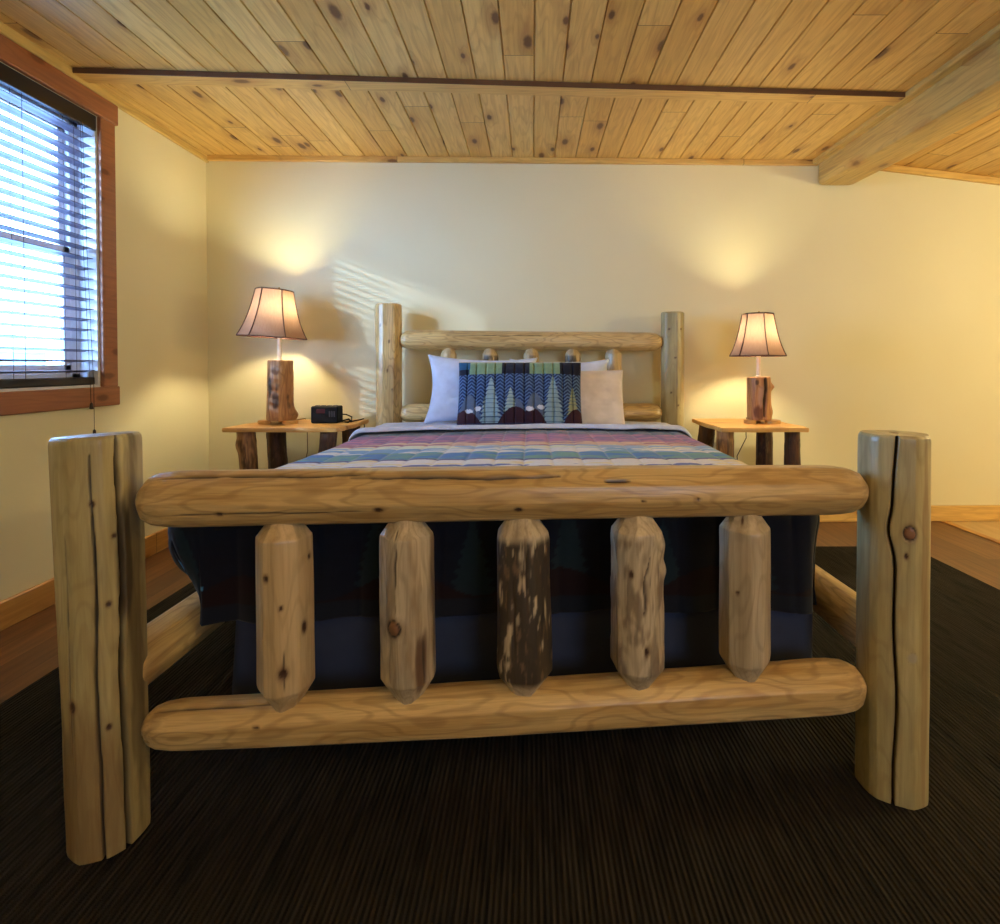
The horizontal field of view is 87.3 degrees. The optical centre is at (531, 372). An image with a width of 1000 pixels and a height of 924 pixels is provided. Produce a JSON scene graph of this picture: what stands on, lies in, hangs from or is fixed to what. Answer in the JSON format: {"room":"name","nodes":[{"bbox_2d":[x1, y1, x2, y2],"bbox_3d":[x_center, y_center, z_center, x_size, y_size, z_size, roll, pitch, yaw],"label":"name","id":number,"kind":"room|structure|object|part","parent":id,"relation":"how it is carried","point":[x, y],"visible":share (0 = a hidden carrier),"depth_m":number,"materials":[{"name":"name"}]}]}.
{"room":"hotel room","nodes":[
{"label":"hotel room","id":0,"kind":"room"},
{"bbox_2d":[0,61,208,600],"bbox_3d":[-2.210,-0.185,0.450,0.140,2.485,6.305,0,1,0],"label":"wall","id":1,"kind":"structure","parent":0,"point":[162,313],"depth_m":2.89,"materials":[{"name":"beige paint"}]},
{"bbox_2d":[0,33,119,415],"bbox_3d":[-2.195,-0.588,1.933,0.161,1.525,1.505,0,1,0],"label":"window","id":2,"kind":"structure","parent":1,"relation":"in","point":[102,212],"depth_m":2.56,"materials":[{"name":"red wood"}]},
{"bbox_3d":[-2.256,-0.870,1.932,0.019,0.650,1.176,0,1,0],"label":"sash","id":3,"kind":"part","parent":2,"relation":"part of","materials":[{"name":"white plastic"}]},
{"bbox_3d":[-2.239,-0.290,1.941,0.019,0.610,1.176,0,1,0],"label":"sash","id":4,"kind":"part","parent":2,"relation":"part of","materials":[{"name":"white plastic"}]},
{"bbox_3d":[-2.248,-0.586,1.936,0.045,1.306,1.266,0,1,0],"label":"frame","id":5,"kind":"part","parent":2,"relation":"part of","materials":[{"name":"white plastic"}]},
{"bbox_2d":[0,62,95,433],"bbox_3d":[-2.151,-0.469,1.944,0.111,1.560,1.266,0,1,0],"label":"window blind","id":6,"kind":"object","parent":2,"relation":"attached to","point":[9,77],"visible":0.94,"depth_m":2.32,"materials":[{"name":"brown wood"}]},
{"bbox_3d":[-2.175,-0.589,2.211,0.053,1.228,0.002,0,1,0],"label":"ladder cord","id":7,"kind":"part","parent":6,"relation":"part of","materials":[{"name":"fabric"}]},
{"bbox_3d":[-2.175,0.048,1.946,0.054,0.037,1.254,0,1,0],"label":"rail","id":8,"kind":"part","parent":6,"relation":"part of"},
{"bbox_3d":[-2.175,-0.593,2.461,0.053,1.228,0.002,0,1,0],"label":"ladder cord","id":9,"kind":"part","parent":6,"relation":"part of","materials":[{"name":"fabric"}]},
{"bbox_3d":[-2.119,-0.464,2.493,0.032,1.470,0.022,0,1,0],"label":"pull cord","id":10,"kind":"part","parent":6,"relation":"part of","materials":[{"name":"black fabric"}]},
{"bbox_2d":[0,527,168,630],"bbox_3d":[-2.130,1.002,0.383,0.020,0.115,6.135,0,1,0],"label":"baseboard","id":11,"kind":"structure","parent":1,"relation":"attached to","point":[14,609],"depth_m":2.23,"materials":[{"name":"brown wood"}]},
{"bbox_2d":[0,21,208,162],"bbox_3d":[-2.129,-1.354,0.356,0.022,0.047,6.155,0,1,0],"label":"trim","id":12,"kind":"structure","parent":1,"relation":"attached to","point":[5,30],"depth_m":2.57,"materials":[{"name":"brown wood"}]},
{"bbox_2d":[0,0,999,177],"bbox_3d":[1.280,-1.268,0.421,7.120,0.377,6.562,0,1,0],"label":"ceiling","id":13,"kind":"structure","parent":0,"point":[854,45],"depth_m":2.35,"materials":[{"name":"brown wood"}]},
{"bbox_2d":[72,67,904,105],"bbox_3d":[-0.102,-1.398,2.563,4.044,0.027,0.090,0,1,-3],"label":"trim","id":14,"kind":"structure","parent":13,"relation":"attached to","point":[90,75],"depth_m":2.54,"materials":[{"name":"brown wood"}]},
{"bbox_2d":[0,521,999,703],"bbox_3d":[1.280,1.088,0.472,7.120,0.060,6.590,0,1,0],"label":"floor","id":15,"kind":"structure","parent":0,"point":[28,647],"depth_m":2.62,"materials":[{"name":"laminate"}]},
{"bbox_2d":[222,419,368,469],"bbox_3d":[-1.398,0.662,3.178,0.686,0.714,0.491,0,1,0],"label":"nightstand","id":16,"kind":"object","parent":15,"relation":"on","point":[246,442],"visible":0.25,"depth_m":3.01,"materials":[{"name":"brown wood"}]},
{"bbox_3d":[-1.639,0.672,3.036,0.108,0.693,0.100,-3,2,0],"label":"leg","id":17,"kind":"part","parent":16,"relation":"part of","materials":[{"name":"brown wood"}]},
{"bbox_2d":[236,287,307,456],"bbox_3d":[-1.576,0.157,3.208,0.376,1.357,0.445,0,1,0],"label":"table lamp","id":18,"kind":"object","parent":16,"relation":"on","point":[272,312],"visible":1,"depth_m":3.10,"materials":[{"name":"beige fabric"}]},
{"bbox_3d":[-1.576,-0.356,3.170,0.369,0.304,0.377,0,1,0],"label":"lamp shade","id":19,"kind":"part","parent":18,"relation":"part of","materials":[{"name":"fabric"}]},
{"bbox_3d":[-1.510,0.560,3.343,0.086,0.546,0.189,0,1,0],"label":"cord","id":20,"kind":"part","parent":18,"relation":"part of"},
{"bbox_3d":[-1.611,0.667,3.319,0.125,0.693,0.119,-2,3,0],"label":"leg","id":21,"kind":"part","parent":16,"relation":"part of","materials":[{"name":"brown wood"}]},
{"bbox_3d":[-1.214,0.671,3.029,0.113,0.695,0.093,5,1,0],"label":"leg","id":22,"kind":"part","parent":16,"relation":"part of","materials":[{"name":"brown wood"}]},
{"bbox_2d":[311,405,364,426],"bbox_3d":[-1.216,0.454,3.298,0.239,0.518,0.286,0,1,0],"label":"alarm clock","id":23,"kind":"object","parent":16,"relation":"on","point":[319,413],"visible":0.96,"depth_m":3.15,"materials":[{"name":"black plastic"}]},
{"bbox_2d":[329,411,334,416],"bbox_3d":[-1.207,0.248,3.154,0.036,0.035,0.004,0,1,0],"label":"speaker grille","id":24,"kind":"object","parent":23,"relation":"attached to","point":[331,413],"depth_m":3.15,"materials":[{"name":"black plastic"}]},
{"bbox_3d":[-1.142,0.481,3.313,0.092,0.464,0.258,0,1,0],"label":"cord","id":25,"kind":"part","parent":23,"relation":"part of","materials":[{"name":"black plastic"}]},
{"bbox_3d":[-1.127,0.667,3.300,0.116,0.692,0.115,-1,3,0],"label":"leg","id":26,"kind":"part","parent":16,"relation":"part of","materials":[{"name":"brown wood"}]},
{"bbox_2d":[0,546,999,923],"bbox_3d":[0.270,1.052,0.582,3.860,0.009,4.930,0,1,0],"label":"area rug","id":27,"kind":"object","parent":15,"relation":"on","point":[761,821],"visible":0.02,"depth_m":1.22,"materials":[{"name":"carpet"}]},
{"bbox_2d":[48,303,930,864],"bbox_3d":[-0.043,0.304,2.262,2.056,1.440,2.347,0,1,0],"label":"bed","id":28,"kind":"object","parent":27,"relation":"on","point":[109,655],"visible":0.89,"depth_m":1.21,"materials":[{"name":"brown wood"}]},
{"bbox_3d":[-0.966,0.589,1.180,0.154,0.898,0.161,-3,-1,0],"label":"post","id":29,"kind":"part","parent":28,"relation":"part of","materials":[{"name":"brown wood"}]},
{"bbox_3d":[-0.935,0.676,2.231,0.129,0.130,2.120,0,1,1],"label":"rail","id":30,"kind":"part","parent":28,"relation":"part of","materials":[{"name":"brown wood"}]},
{"bbox_3d":[-0.905,0.286,3.305,0.168,1.436,0.167,0,1,0],"label":"post","id":31,"kind":"part","parent":28,"relation":"part of","materials":[{"name":"beige wood"}]},
{"bbox_2d":[168,428,819,625],"bbox_3d":[-0.062,0.484,2.158,1.855,0.336,1.582,0,1,0],"label":"quilt","id":32,"kind":"object","parent":28,"relation":"on","point":[219,562],"visible":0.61,"depth_m":1.43,"materials":[{"name":"fabric"}]},
{"bbox_3d":[-0.033,0.288,1.254,1.725,0.130,0.132,0,1,-4],"label":"rail","id":33,"kind":"part","parent":28,"relation":"part of","materials":[{"name":"brown wood"}]},
{"bbox_3d":[-0.032,0.799,1.263,1.724,0.125,0.119,-1,1,-4],"label":"rail","id":34,"kind":"part","parent":28,"relation":"part of","materials":[{"name":"brown wood"}]},
{"bbox_2d":[232,609,812,694],"bbox_3d":[0.000,0.763,2.334,1.677,0.270,1.858,0,1,0],"label":"bed skirt","id":35,"kind":"object","parent":28,"relation":"attached to","point":[347,649],"visible":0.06,"depth_m":1.45,"materials":[{"name":"fabric"}]},
{"bbox_3d":[-0.030,0.495,2.363,1.580,0.265,1.774,0,1,0],"label":"mattress","id":36,"kind":"object","parent":35,"relation":"on","visible":0},
{"bbox_2d":[348,421,691,440],"bbox_3d":[-0.042,0.375,2.961,1.862,0.211,0.473,0,1,-3],"label":"sheet","id":37,"kind":"object","parent":36,"relation":"on","point":[448,425],"visible":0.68,"depth_m":2.79,"materials":[{"name":"white fabric"}]},
{"bbox_2d":[423,354,536,423],"bbox_3d":[-0.300,0.101,3.098,0.669,0.426,0.199,0,1,0],"label":"pillow","id":38,"kind":"object","parent":37,"relation":"on","point":[443,406],"visible":0.27,"depth_m":3.04,"materials":[{"name":"white fabric"}]},
{"bbox_2d":[457,362,581,424],"bbox_3d":[-0.068,0.117,2.901,0.690,0.360,0.178,0,1,0],"label":"patterned cushion","id":39,"kind":"object","parent":37,"relation":"on","point":[490,393],"visible":0.98,"depth_m":2.84,"materials":[{"name":"fabric"}]},
{"bbox_2d":[509,359,608,370],"bbox_3d":[0.170,0.120,3.189,0.623,0.416,0.154,0,1,-6],"label":"pillow","id":40,"kind":"object","parent":37,"relation":"on","point":[601,365],"visible":0.06,"depth_m":3.19,"materials":[{"name":"white fabric"}]},
{"bbox_2d":[581,370,624,423],"bbox_3d":[0.235,0.148,3.018,0.604,0.330,0.172,0,1,-5],"label":"pillow","id":41,"kind":"object","parent":37,"relation":"on","point":[601,391],"visible":0.41,"depth_m":2.97,"materials":[{"name":"beige fabric"}]},
{"bbox_3d":[0.000,0.253,3.330,1.665,0.122,0.118,0,1,-2],"label":"rail","id":42,"kind":"part","parent":28,"relation":"part of","materials":[{"name":"beige wood"}]},
{"bbox_3d":[0.000,-0.205,3.324,1.665,0.123,0.121,0,1,-2],"label":"rail","id":43,"kind":"part","parent":28,"relation":"part of","materials":[{"name":"beige wood"}]},
{"bbox_3d":[0.903,0.308,3.360,0.152,1.391,0.151,0,1,0],"label":"post","id":44,"kind":"part","parent":28,"relation":"part of","materials":[{"name":"beige wood"}]},
{"bbox_3d":[0.901,0.674,2.336,0.124,0.126,2.030,0,1,0],"label":"rail","id":45,"kind":"part","parent":28,"relation":"part of","materials":[{"name":"brown wood"}]},
{"bbox_3d":[0.906,0.593,1.311,0.154,0.885,0.153,0,0,0],"label":"post","id":46,"kind":"part","parent":28,"relation":"part of","materials":[{"name":"brown wood"}]},
{"bbox_2d":[692,418,808,464],"bbox_3d":[1.286,0.663,3.201,0.573,0.716,0.553,0,1,0],"label":"nightstand","id":47,"kind":"object","parent":15,"relation":"on","point":[725,428],"visible":0.39,"depth_m":3.04,"materials":[{"name":"brown wood"}]},
{"bbox_3d":[1.091,0.666,3.360,0.106,0.697,0.107,7,-1,0],"label":"leg","id":48,"kind":"part","parent":47,"relation":"part of","materials":[{"name":"brown wood"}]},
{"bbox_3d":[1.126,0.671,3.050,0.101,0.693,0.104,1,1,42],"label":"leg","id":49,"kind":"part","parent":47,"relation":"part of","materials":[{"name":"brown wood"}]},
{"bbox_2d":[729,311,786,459],"bbox_3d":[1.378,0.167,3.260,0.306,1.094,0.442,0,1,0],"label":"table lamp","id":50,"kind":"object","parent":47,"relation":"on","point":[758,337],"visible":1,"depth_m":3.14,"materials":[{"name":"beige fabric"}]},
{"bbox_3d":[1.378,-0.232,3.197,0.298,0.258,0.321,0,1,0],"label":"lamp shade","id":51,"kind":"part","parent":50,"relation":"part of","materials":[{"name":"fabric"}]},
{"bbox_3d":[1.469,0.667,3.311,0.103,0.692,0.106,0,1,0],"label":"leg","id":52,"kind":"part","parent":47,"relation":"part of","materials":[{"name":"brown wood"}]},
{"bbox_3d":[1.517,0.671,3.042,0.103,0.692,0.098,-1,1,0],"label":"leg","id":53,"kind":"part","parent":47,"relation":"part of","materials":[{"name":"brown wood"}]},
{"bbox_2d":[206,161,999,504],"bbox_3d":[1.280,-0.234,3.594,7.124,2.485,0.140,0,1,-1],"label":"wall","id":54,"kind":"structure","parent":0,"point":[881,289],"depth_m":3.51,"materials":[{"name":"beige paint"}]},
{"bbox_2d":[207,155,818,165],"bbox_3d":[-0.110,-1.409,3.466,4.061,0.036,0.024,0,1,-1],"label":"trim","id":55,"kind":"structure","parent":54,"relation":"attached to","point":[252,158],"depth_m":3.46,"materials":[{"name":"brown wood"}]},
{"bbox_2d":[813,24,999,163],"bbox_3d":[1.903,-1.363,0.394,0.055,0.029,6.230,0,1,0],"label":"trim","id":56,"kind":"structure","parent":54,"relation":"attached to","point":[993,35],"depth_m":2.53,"materials":[{"name":"brown wood"}]},
{"bbox_2d":[819,39,999,184],"bbox_3d":[2.054,-1.230,0.393,0.291,0.313,6.224,0,1,0],"label":"ceiling beam","id":57,"kind":"structure","parent":54,"relation":"attached to","point":[970,93],"depth_m":2.62,"materials":[{"name":"brown wood"}]},
{"bbox_2d":[820,505,999,521],"bbox_3d":[1.280,0.957,3.533,6.842,0.105,0.022,0,1,-1],"label":"baseboard","id":58,"kind":"structure","parent":54,"relation":"attached to","point":[938,512],"depth_m":3.56,"materials":[{"name":"brown wood"}]},
{"bbox_2d":[880,165,999,184],"bbox_3d":[3.445,-1.263,3.543,2.511,0.325,0.024,0,1,-1],"label":"trim","id":59,"kind":"structure","parent":54,"relation":"attached to","point":[892,168],"depth_m":3.52,"materials":[{"name":"brown wood"}]},
{"bbox_2d":[941,521,999,543],"bbox_3d":[2.800,1.055,0.439,0.050,0.006,6.245,0,1,0],"label":"trim","id":60,"kind":"structure","parent":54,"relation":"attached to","point":[946,522],"depth_m":3.32,"materials":[{"name":"brown wood"}]},
{"label":"outside","id":61,"kind":"structure","parent":0,"visible":0},
{"bbox_3d":[-16.140,1.476,2.523,27.720,0.100,45.000,0,1,0],"label":"ground","id":62,"kind":"structure","parent":61,"visible":0},
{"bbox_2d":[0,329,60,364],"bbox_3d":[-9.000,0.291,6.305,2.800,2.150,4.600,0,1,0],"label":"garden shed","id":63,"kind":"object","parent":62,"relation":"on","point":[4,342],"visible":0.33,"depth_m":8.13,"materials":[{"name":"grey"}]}
]}

